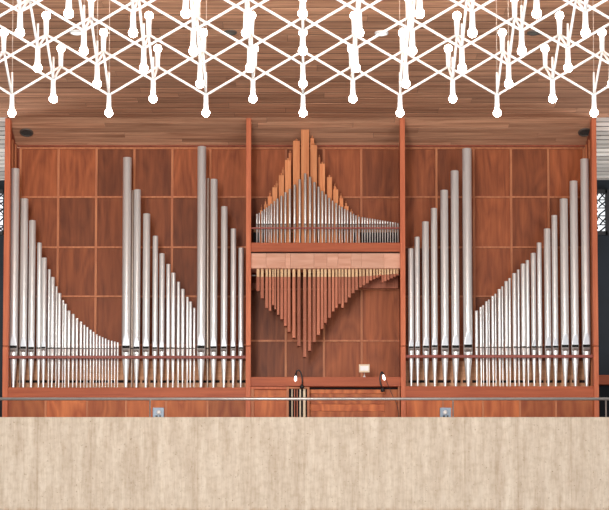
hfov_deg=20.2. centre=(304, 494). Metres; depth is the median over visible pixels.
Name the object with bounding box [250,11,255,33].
socket
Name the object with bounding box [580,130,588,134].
grille
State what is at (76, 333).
pipe
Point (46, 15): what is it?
bulb
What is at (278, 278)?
pipe
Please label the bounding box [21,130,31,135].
grille
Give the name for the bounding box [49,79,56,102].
socket
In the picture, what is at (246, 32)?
socket
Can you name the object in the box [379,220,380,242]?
pipe
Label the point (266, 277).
pipe
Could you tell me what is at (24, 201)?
pipe
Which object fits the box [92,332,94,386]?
pipe
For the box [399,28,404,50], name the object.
socket
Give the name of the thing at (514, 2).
socket
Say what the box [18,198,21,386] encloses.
pipe
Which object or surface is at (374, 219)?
pipe
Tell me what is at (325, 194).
pipe
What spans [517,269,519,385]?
pipe
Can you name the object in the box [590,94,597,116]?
socket
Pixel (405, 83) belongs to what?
bulb
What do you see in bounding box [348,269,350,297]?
pipe
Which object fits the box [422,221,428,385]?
pipe
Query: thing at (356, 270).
pipe
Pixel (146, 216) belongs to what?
pipe
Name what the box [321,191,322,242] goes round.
pipe
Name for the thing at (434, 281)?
pipe
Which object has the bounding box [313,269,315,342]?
pipe
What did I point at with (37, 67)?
bulb
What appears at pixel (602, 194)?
window
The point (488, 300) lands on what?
pipe
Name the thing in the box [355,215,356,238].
pipe
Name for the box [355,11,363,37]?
bulb
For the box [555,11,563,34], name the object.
bulb
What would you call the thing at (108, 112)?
socket
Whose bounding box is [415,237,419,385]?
pipe
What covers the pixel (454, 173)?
pipe
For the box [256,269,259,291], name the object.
pipe
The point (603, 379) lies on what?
trim
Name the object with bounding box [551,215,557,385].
pipe
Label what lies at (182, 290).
pipe
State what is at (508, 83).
bulb
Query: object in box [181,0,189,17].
socket
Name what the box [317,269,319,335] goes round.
pipe
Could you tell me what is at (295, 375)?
gooseneck lamp
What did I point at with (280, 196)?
pipe
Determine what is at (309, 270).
pipe
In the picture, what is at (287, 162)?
pipe
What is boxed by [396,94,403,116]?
bulb
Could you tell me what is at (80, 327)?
pipe
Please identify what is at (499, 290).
pipe
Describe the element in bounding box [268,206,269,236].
pipe
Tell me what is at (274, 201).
pipe
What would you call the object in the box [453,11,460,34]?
socket
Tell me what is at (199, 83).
bulb
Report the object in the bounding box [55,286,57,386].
pipe
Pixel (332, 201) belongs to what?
pipe
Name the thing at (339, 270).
pipe
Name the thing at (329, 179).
pipe
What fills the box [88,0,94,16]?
socket
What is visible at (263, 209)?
pipe
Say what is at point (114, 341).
pipe
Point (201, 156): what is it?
pipe
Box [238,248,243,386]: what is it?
pipe
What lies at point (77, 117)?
ceiling
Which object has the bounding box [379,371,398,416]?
gooseneck lamp
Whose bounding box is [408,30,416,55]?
bulb
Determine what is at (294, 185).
pipe
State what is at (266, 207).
pipe
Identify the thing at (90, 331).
pipe
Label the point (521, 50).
bulb
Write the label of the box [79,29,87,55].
bulb
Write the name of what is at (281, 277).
pipe
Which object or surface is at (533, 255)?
pipe
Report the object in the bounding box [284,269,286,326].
pipe
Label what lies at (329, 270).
pipe
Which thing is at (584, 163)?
pipe
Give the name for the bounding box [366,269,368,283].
pipe
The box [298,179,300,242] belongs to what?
pipe
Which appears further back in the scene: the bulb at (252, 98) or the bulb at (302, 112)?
the bulb at (302, 112)
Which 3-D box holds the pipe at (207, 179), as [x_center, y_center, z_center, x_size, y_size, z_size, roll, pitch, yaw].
[-1.224,-2.667,21.578,0.044,2.699,0.044,0,-3,0]
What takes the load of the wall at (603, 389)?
on the floor
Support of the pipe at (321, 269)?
hanging from the organ case
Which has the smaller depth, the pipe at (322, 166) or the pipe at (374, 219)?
the pipe at (374, 219)
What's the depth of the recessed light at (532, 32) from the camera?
18.18 m
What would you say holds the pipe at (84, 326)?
on the organ case
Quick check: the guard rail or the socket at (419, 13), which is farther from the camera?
the guard rail
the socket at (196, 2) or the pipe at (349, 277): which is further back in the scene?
the pipe at (349, 277)
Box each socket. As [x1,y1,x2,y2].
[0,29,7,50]
[8,94,15,116]
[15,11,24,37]
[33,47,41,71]
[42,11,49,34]
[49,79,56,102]
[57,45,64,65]
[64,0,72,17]
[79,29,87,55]
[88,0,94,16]
[93,64,100,87]
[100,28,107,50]
[105,94,112,116]
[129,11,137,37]
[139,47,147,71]
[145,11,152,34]
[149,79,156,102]
[154,45,161,65]
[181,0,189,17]
[189,30,197,55]
[194,0,199,16]
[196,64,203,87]
[199,28,206,50]
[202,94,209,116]
[242,11,250,37]
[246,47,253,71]
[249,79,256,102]
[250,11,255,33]
[253,46,257,65]
[298,0,306,17]
[298,29,306,55]
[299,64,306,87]
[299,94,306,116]
[348,46,352,65]
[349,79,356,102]
[350,11,355,34]
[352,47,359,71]
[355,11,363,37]
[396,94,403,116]
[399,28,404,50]
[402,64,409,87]
[405,0,411,16]
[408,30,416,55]
[415,0,423,17]
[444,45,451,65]
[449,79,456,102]
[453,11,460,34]
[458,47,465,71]
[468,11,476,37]
[493,94,500,116]
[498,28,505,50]
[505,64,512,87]
[511,0,517,16]
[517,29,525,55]
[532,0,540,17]
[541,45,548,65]
[549,79,556,102]
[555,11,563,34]
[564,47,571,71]
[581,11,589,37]
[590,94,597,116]
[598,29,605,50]
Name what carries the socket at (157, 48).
attached to the chandelier at (249, 16)
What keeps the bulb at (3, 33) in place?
attached to the chandelier at (249, 16)
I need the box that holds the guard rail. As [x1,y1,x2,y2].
[0,397,608,416]
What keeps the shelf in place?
attached to the organ case
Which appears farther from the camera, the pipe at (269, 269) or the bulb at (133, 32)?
the pipe at (269, 269)
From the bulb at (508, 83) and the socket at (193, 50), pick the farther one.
the bulb at (508, 83)
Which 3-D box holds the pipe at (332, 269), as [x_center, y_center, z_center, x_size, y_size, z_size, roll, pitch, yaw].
[0.359,-2.563,21.447,0.033,0.539,0.110,0,-3,0]
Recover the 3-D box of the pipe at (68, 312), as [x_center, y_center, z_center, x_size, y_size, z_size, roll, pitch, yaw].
[-2.959,-1.819,21.412,0.039,0.986,0.039,0,-3,0]
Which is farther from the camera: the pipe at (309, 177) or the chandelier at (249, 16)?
the pipe at (309, 177)
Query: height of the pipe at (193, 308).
1.022 m
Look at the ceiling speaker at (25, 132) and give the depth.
21.70 m
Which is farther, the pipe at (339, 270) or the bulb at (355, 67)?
the pipe at (339, 270)
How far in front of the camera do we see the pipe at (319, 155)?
21.71 m
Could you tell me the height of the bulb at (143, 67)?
0.212 m
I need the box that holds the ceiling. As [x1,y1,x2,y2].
[0,0,608,179]
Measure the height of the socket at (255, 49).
0.212 m
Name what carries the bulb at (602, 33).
attached to the chandelier at (249, 16)
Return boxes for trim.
[599,375,608,384]
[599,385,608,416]
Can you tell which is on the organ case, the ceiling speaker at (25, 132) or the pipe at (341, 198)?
the pipe at (341, 198)
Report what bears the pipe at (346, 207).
on the organ case
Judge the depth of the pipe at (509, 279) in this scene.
21.48 m
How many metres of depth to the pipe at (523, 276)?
21.42 m
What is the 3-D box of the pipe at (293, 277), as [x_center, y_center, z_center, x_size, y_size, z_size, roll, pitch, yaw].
[-0.133,-2.397,21.437,0.039,0.872,0.110,0,-3,0]
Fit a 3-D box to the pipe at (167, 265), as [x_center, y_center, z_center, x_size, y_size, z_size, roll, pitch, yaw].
[-1.714,-2.113,21.430,0.048,1.576,0.048,0,-3,0]
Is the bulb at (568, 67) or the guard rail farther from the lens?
the guard rail
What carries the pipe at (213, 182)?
on the organ case
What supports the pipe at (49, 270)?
on the organ case
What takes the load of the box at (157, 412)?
attached to the organ case
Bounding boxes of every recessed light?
[70,30,80,34]
[224,30,236,34]
[375,30,387,35]
[527,30,539,35]
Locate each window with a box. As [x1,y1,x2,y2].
[0,189,3,234]
[597,189,608,234]
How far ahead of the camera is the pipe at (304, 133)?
21.62 m
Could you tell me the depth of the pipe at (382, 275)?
21.41 m
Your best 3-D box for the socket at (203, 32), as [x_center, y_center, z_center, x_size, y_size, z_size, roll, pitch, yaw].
[-0.914,-4.103,15.402,0.073,0.212,0.073,0,-3,0]
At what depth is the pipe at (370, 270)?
21.41 m
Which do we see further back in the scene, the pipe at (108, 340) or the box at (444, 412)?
the pipe at (108, 340)
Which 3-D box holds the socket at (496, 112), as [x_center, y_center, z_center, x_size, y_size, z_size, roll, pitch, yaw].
[1.786,-3.608,15.823,0.073,0.212,0.073,0,-3,0]
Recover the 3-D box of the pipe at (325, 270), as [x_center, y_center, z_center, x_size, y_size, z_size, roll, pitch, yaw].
[0.262,-2.489,21.443,0.034,0.687,0.110,0,-3,0]
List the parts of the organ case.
post, panel, panel, panel, panel, panel, panel, panel, panel, panel, panel, panel, panel, panel, panel, panel, panel, panel, panel, panel frame, rack rail, panel frame, cornice, panel, panel, panel, panel, panel, panel, panel, panel, panel, panel, panel, panel, panel, panel, panel, panel, panel, panel, post, panel, panel, panel, panel, panel, console rail, console panel, panel, panel, panel, panel, panel, panel frame, cornice, rack rail, panel, panel, panel, panel, panel, panel, panel, panel, panel, post, panel, panel, panel, panel, panel, panel, panel, panel, panel, panel, panel, panel, panel, panel, panel, panel, panel, panel frame, cornice, rack rail, panel frame, panel, panel, panel, panel, panel, panel, panel, panel, panel, panel, panel, panel, panel, post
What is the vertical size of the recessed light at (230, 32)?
0.022 m
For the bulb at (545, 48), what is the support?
attached to the chandelier at (249, 16)
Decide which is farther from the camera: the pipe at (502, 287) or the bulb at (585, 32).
the pipe at (502, 287)
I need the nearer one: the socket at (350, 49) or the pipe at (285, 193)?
the socket at (350, 49)
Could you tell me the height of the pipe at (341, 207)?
0.475 m
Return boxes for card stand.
[359,364,369,376]
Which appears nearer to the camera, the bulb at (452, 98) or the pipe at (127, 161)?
the bulb at (452, 98)
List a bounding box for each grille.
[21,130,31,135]
[289,387,309,416]
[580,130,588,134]
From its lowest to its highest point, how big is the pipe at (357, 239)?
0.404 m
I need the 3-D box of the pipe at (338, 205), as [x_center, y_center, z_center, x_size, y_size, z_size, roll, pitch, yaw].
[0.440,-3.397,21.492,0.023,0.498,0.023,0,-3,0]
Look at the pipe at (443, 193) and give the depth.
21.42 m
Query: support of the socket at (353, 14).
attached to the chandelier at (249, 16)
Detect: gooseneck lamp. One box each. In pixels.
[294,369,303,388]
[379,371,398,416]
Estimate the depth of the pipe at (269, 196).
21.60 m
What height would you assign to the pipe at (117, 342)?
0.586 m
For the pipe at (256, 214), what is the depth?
21.47 m
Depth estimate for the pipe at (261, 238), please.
21.58 m
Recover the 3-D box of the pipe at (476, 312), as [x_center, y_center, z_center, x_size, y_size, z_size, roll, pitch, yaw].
[2.161,-1.826,21.413,0.040,0.971,0.040,0,-3,0]
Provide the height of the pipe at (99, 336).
0.667 m
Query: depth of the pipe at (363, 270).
21.40 m
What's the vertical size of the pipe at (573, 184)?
2.618 m
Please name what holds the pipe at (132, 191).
on the organ case
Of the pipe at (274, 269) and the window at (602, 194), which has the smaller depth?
the pipe at (274, 269)
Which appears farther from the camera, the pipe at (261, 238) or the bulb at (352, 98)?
the pipe at (261, 238)
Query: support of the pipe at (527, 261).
on the organ case
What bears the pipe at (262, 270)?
hanging from the organ case
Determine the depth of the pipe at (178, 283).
21.41 m
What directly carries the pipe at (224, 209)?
on the organ case
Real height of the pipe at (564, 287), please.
2.391 m
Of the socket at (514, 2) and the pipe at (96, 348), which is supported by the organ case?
the pipe at (96, 348)
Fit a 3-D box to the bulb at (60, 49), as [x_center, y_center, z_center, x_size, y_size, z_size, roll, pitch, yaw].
[-2.264,-4.076,15.851,0.073,0.212,0.073,0,-3,0]
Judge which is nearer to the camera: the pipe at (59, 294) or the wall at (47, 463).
the wall at (47, 463)
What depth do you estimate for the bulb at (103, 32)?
15.38 m
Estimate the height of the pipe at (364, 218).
0.339 m
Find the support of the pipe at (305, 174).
on the organ case
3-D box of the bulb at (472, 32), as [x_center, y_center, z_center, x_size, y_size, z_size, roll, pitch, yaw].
[1.336,-3.743,13.577,0.073,0.212,0.073,0,-3,0]
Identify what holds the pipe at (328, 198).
on the organ case
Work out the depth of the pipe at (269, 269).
21.39 m
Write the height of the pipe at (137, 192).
2.524 m
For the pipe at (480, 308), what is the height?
1.015 m
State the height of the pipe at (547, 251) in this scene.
2.011 m
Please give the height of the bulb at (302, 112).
0.212 m
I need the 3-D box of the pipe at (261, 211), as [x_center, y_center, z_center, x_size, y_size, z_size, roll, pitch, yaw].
[-0.535,-3.358,21.475,0.019,0.418,0.019,0,-3,0]
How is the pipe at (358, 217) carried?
on the organ case
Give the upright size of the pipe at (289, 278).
0.798 m
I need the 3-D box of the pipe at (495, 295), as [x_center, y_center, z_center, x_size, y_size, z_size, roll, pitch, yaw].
[2.408,-1.934,21.479,0.028,1.195,0.028,0,-3,0]
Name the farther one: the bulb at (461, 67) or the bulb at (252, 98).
the bulb at (252, 98)
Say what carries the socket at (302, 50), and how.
attached to the chandelier at (249, 16)
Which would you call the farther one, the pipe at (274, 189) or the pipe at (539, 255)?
the pipe at (274, 189)
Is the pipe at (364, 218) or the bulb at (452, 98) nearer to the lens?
the bulb at (452, 98)
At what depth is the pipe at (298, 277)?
21.38 m
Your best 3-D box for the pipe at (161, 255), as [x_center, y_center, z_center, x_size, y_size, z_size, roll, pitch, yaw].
[-1.793,-2.180,21.434,0.066,1.711,0.066,0,-3,0]
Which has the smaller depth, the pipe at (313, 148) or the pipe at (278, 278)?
the pipe at (278, 278)
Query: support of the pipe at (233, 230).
on the organ case
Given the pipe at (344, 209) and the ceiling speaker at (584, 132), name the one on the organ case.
the pipe at (344, 209)
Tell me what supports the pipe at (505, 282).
on the organ case
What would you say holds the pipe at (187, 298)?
on the organ case
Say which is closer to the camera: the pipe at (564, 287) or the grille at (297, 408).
the grille at (297, 408)
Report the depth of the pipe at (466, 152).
21.43 m
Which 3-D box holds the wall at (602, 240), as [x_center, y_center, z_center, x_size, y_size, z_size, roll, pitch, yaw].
[0.000,-2.259,24.579,16.000,4.654,0.200,0,-3,0]
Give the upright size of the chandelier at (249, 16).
1.560 m
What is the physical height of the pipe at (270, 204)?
0.514 m
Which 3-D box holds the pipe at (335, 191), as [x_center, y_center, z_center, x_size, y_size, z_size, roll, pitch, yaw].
[0.395,-3.520,21.621,0.063,0.760,0.062,0,-3,0]
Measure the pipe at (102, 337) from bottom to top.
0.650 m
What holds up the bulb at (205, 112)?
attached to the chandelier at (249, 16)
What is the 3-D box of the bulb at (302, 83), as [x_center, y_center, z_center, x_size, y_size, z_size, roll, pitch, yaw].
[-0.014,-3.662,14.925,0.073,0.212,0.073,0,-3,0]
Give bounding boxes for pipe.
[9,168,19,386]
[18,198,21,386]
[20,198,27,386]
[28,220,35,386]
[36,243,41,386]
[41,258,46,386]
[47,269,50,386]
[50,277,54,386]
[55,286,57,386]
[57,293,60,386]
[62,300,63,386]
[63,304,66,386]
[67,311,70,386]
[71,314,74,386]
[75,318,77,386]
[79,322,81,386]
[83,325,85,381]
[86,327,88,386]
[89,330,91,386]
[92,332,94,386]
[95,334,97,386]
[99,336,100,386]
[102,337,103,386]
[105,338,106,386]
[108,340,109,386]
[111,341,112,386]
[114,341,115,386]
[117,342,118,386]
[122,157,131,386]
[130,190,133,386]
[133,189,140,386]
[142,213,149,386]
[152,236,157,386]
[159,253,164,386]
[166,264,169,386]
[171,273,174,386]
[177,282,179,386]
[181,289,184,386]
[186,297,188,385]
[189,302,191,386]
[193,308,194,383]
[197,146,205,386]
[206,178,209,386]
[210,179,217,386]
[221,206,227,386]
[230,228,235,386]
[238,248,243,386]
[256,214,257,241]
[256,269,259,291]
[260,208,262,242]
[261,211,262,236]
[261,269,263,298]
[263,209,264,242]
[264,202,266,242]
[265,269,267,307]
[266,207,267,242]
[268,194,271,242]
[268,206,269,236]
[269,269,270,310]
[270,204,271,242]
[272,185,276,242]
[272,269,273,305]
[274,201,274,242]
[274,269,275,310]
[276,199,278,242]
[277,269,279,315]
[279,173,283,242]
[280,196,281,242]
[280,269,282,320]
[284,192,286,242]
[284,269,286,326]
[285,158,290,242]
[288,269,290,332]
[289,189,290,242]
[292,269,294,338]
[293,139,299,242]
[293,184,295,242]
[297,269,299,346]
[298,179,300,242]
[301,130,308,242]
[303,269,305,357]
[304,173,306,242]
[308,269,310,351]
[309,177,310,242]
[310,143,316,242]
[313,182,315,242]
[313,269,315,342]
[317,187,319,242]
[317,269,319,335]
[318,155,319,242]
[320,162,324,242]
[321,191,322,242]
[321,269,322,329]
[324,269,326,323]
[325,194,326,242]
[327,175,331,242]
[328,198,329,242]
[328,269,330,318]
[332,201,333,242]
[332,269,333,312]
[333,187,337,242]
[335,203,336,242]
[335,269,337,308]
[338,205,339,242]
[338,269,340,304]
[339,196,342,242]
[341,207,342,238]
[341,269,343,308]
[344,204,348,242]
[344,209,345,242]
[344,269,346,303]
[347,210,347,242]
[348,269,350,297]
[350,209,352,242]
[350,212,351,242]
[351,269,353,293]
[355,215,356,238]
[355,269,357,290]
[356,215,359,242]
[358,217,359,238]
[359,269,361,287]
[361,217,362,242]
[362,269,364,285]
[364,218,365,241]
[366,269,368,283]
[369,218,370,237]
[369,269,371,280]
[374,219,375,239]
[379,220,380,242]
[381,269,383,282]
[408,248,413,385]
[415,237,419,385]
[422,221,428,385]
[431,208,437,385]
[440,190,448,385]
[451,170,459,385]
[462,148,472,385]
[475,311,477,385]
[479,307,482,385]
[482,305,483,385]
[485,301,487,385]
[488,300,489,385]
[491,296,494,385]
[494,294,496,380]
[497,289,500,385]
[501,286,503,384]
[504,281,508,385]
[508,278,510,385]
[512,273,516,385]
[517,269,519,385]
[521,264,525,385]
[526,260,529,385]
[531,253,535,385]
[537,242,541,385]
[544,228,550,385]
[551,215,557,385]
[560,198,568,385]
[570,180,578,385]
[580,158,590,385]
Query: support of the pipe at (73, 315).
on the organ case
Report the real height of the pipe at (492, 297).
1.156 m
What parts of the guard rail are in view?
rail post, rail, rail post, rail post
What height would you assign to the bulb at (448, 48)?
0.212 m
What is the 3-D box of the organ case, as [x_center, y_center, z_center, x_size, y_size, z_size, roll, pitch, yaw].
[-0.048,-2.256,21.609,7.421,4.914,0.670,0,-3,0]
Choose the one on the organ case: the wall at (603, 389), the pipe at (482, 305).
the pipe at (482, 305)
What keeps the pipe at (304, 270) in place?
hanging from the organ case
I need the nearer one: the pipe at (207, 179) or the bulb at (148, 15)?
the bulb at (148, 15)
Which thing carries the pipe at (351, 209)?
on the organ case
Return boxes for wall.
[0,180,608,416]
[0,417,608,509]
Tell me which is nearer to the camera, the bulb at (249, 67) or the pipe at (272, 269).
the bulb at (249, 67)
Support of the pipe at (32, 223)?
on the organ case
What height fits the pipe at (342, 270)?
0.492 m
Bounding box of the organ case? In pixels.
[2,118,598,416]
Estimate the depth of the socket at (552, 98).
15.35 m
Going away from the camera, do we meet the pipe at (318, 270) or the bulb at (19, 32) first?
the bulb at (19, 32)
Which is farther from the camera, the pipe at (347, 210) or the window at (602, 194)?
the window at (602, 194)
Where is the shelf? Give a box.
[251,243,399,251]
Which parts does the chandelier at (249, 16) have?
stem, stem, stem, stem, stem, stem, stem, stem, stem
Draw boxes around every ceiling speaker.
[20,128,32,136]
[578,128,589,136]
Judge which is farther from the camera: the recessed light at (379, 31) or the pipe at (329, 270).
the pipe at (329, 270)
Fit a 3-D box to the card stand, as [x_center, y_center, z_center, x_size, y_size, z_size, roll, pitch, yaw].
[0.748,-1.546,21.337,0.132,0.169,0.035,0,-3,0]
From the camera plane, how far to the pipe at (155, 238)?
21.42 m
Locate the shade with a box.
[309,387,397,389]
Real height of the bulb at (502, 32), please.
0.212 m
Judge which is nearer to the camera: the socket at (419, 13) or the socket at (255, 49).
the socket at (419, 13)
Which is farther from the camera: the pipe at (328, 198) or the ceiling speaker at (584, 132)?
the ceiling speaker at (584, 132)
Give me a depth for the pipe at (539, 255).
21.43 m
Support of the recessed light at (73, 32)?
in the ceiling
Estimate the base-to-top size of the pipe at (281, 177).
0.943 m
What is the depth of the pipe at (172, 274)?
21.41 m
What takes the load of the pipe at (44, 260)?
on the organ case
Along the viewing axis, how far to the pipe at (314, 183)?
21.48 m
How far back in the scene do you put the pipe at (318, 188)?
21.49 m
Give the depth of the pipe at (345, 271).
21.40 m
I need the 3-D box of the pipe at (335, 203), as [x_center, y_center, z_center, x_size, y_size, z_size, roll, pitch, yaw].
[0.399,-3.410,21.478,0.027,0.524,0.027,0,-3,0]
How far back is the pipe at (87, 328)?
21.40 m
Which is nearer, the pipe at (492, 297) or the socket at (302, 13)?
the socket at (302, 13)
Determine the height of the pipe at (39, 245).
1.847 m
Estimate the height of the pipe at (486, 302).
1.088 m
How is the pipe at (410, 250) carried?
on the organ case
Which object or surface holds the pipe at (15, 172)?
on the organ case
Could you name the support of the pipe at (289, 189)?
on the organ case
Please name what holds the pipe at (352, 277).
hanging from the organ case
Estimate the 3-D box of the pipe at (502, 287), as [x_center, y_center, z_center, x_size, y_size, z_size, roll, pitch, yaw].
[2.495,-1.981,21.482,0.030,1.289,0.030,0,-3,0]
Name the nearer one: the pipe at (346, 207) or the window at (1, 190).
the pipe at (346, 207)
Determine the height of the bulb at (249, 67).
0.212 m
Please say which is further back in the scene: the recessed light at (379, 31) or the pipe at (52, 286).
the pipe at (52, 286)
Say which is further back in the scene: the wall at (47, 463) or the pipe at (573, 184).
the pipe at (573, 184)
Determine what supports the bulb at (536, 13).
attached to the chandelier at (249, 16)
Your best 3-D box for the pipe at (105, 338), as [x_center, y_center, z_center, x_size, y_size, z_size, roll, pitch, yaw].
[-2.497,-1.643,21.402,0.025,0.634,0.025,0,-3,0]
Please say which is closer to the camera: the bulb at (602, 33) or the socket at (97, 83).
the socket at (97, 83)
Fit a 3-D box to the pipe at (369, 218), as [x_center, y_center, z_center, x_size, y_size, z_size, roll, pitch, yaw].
[0.824,-3.313,21.472,0.020,0.329,0.020,0,-3,0]
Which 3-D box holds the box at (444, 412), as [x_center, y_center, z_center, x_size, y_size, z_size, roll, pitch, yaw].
[1.669,-0.457,20.166,0.132,1.148,0.076,0,-3,0]
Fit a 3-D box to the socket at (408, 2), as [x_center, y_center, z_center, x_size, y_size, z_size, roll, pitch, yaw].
[0.886,-4.157,14.503,0.073,0.212,0.073,0,-3,0]
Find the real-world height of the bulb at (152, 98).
0.212 m
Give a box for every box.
[153,408,163,416]
[440,408,450,416]
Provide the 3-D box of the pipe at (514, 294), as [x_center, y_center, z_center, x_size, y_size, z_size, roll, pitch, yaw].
[2.640,-2.063,21.427,0.052,1.446,0.052,0,-3,0]
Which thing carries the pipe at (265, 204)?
on the organ case
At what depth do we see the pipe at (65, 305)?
21.41 m
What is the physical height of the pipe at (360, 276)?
0.237 m
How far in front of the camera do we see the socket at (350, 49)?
15.83 m
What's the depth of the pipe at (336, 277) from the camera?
21.39 m
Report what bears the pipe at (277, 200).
on the organ case
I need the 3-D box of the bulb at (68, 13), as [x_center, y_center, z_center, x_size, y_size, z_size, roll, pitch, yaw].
[-1.814,-3.770,13.128,0.073,0.212,0.073,0,-3,0]
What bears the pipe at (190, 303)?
on the organ case
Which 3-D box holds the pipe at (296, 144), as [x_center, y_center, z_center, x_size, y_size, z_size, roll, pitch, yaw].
[-0.103,-3.831,21.646,0.086,1.384,0.075,0,-3,0]
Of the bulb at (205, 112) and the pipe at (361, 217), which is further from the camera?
the pipe at (361, 217)
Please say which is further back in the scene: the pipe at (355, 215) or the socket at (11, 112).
the pipe at (355, 215)
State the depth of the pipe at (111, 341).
21.40 m
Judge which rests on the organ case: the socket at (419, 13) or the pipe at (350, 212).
the pipe at (350, 212)
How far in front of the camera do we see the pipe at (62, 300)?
21.47 m
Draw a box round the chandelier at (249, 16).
[0,0,608,116]

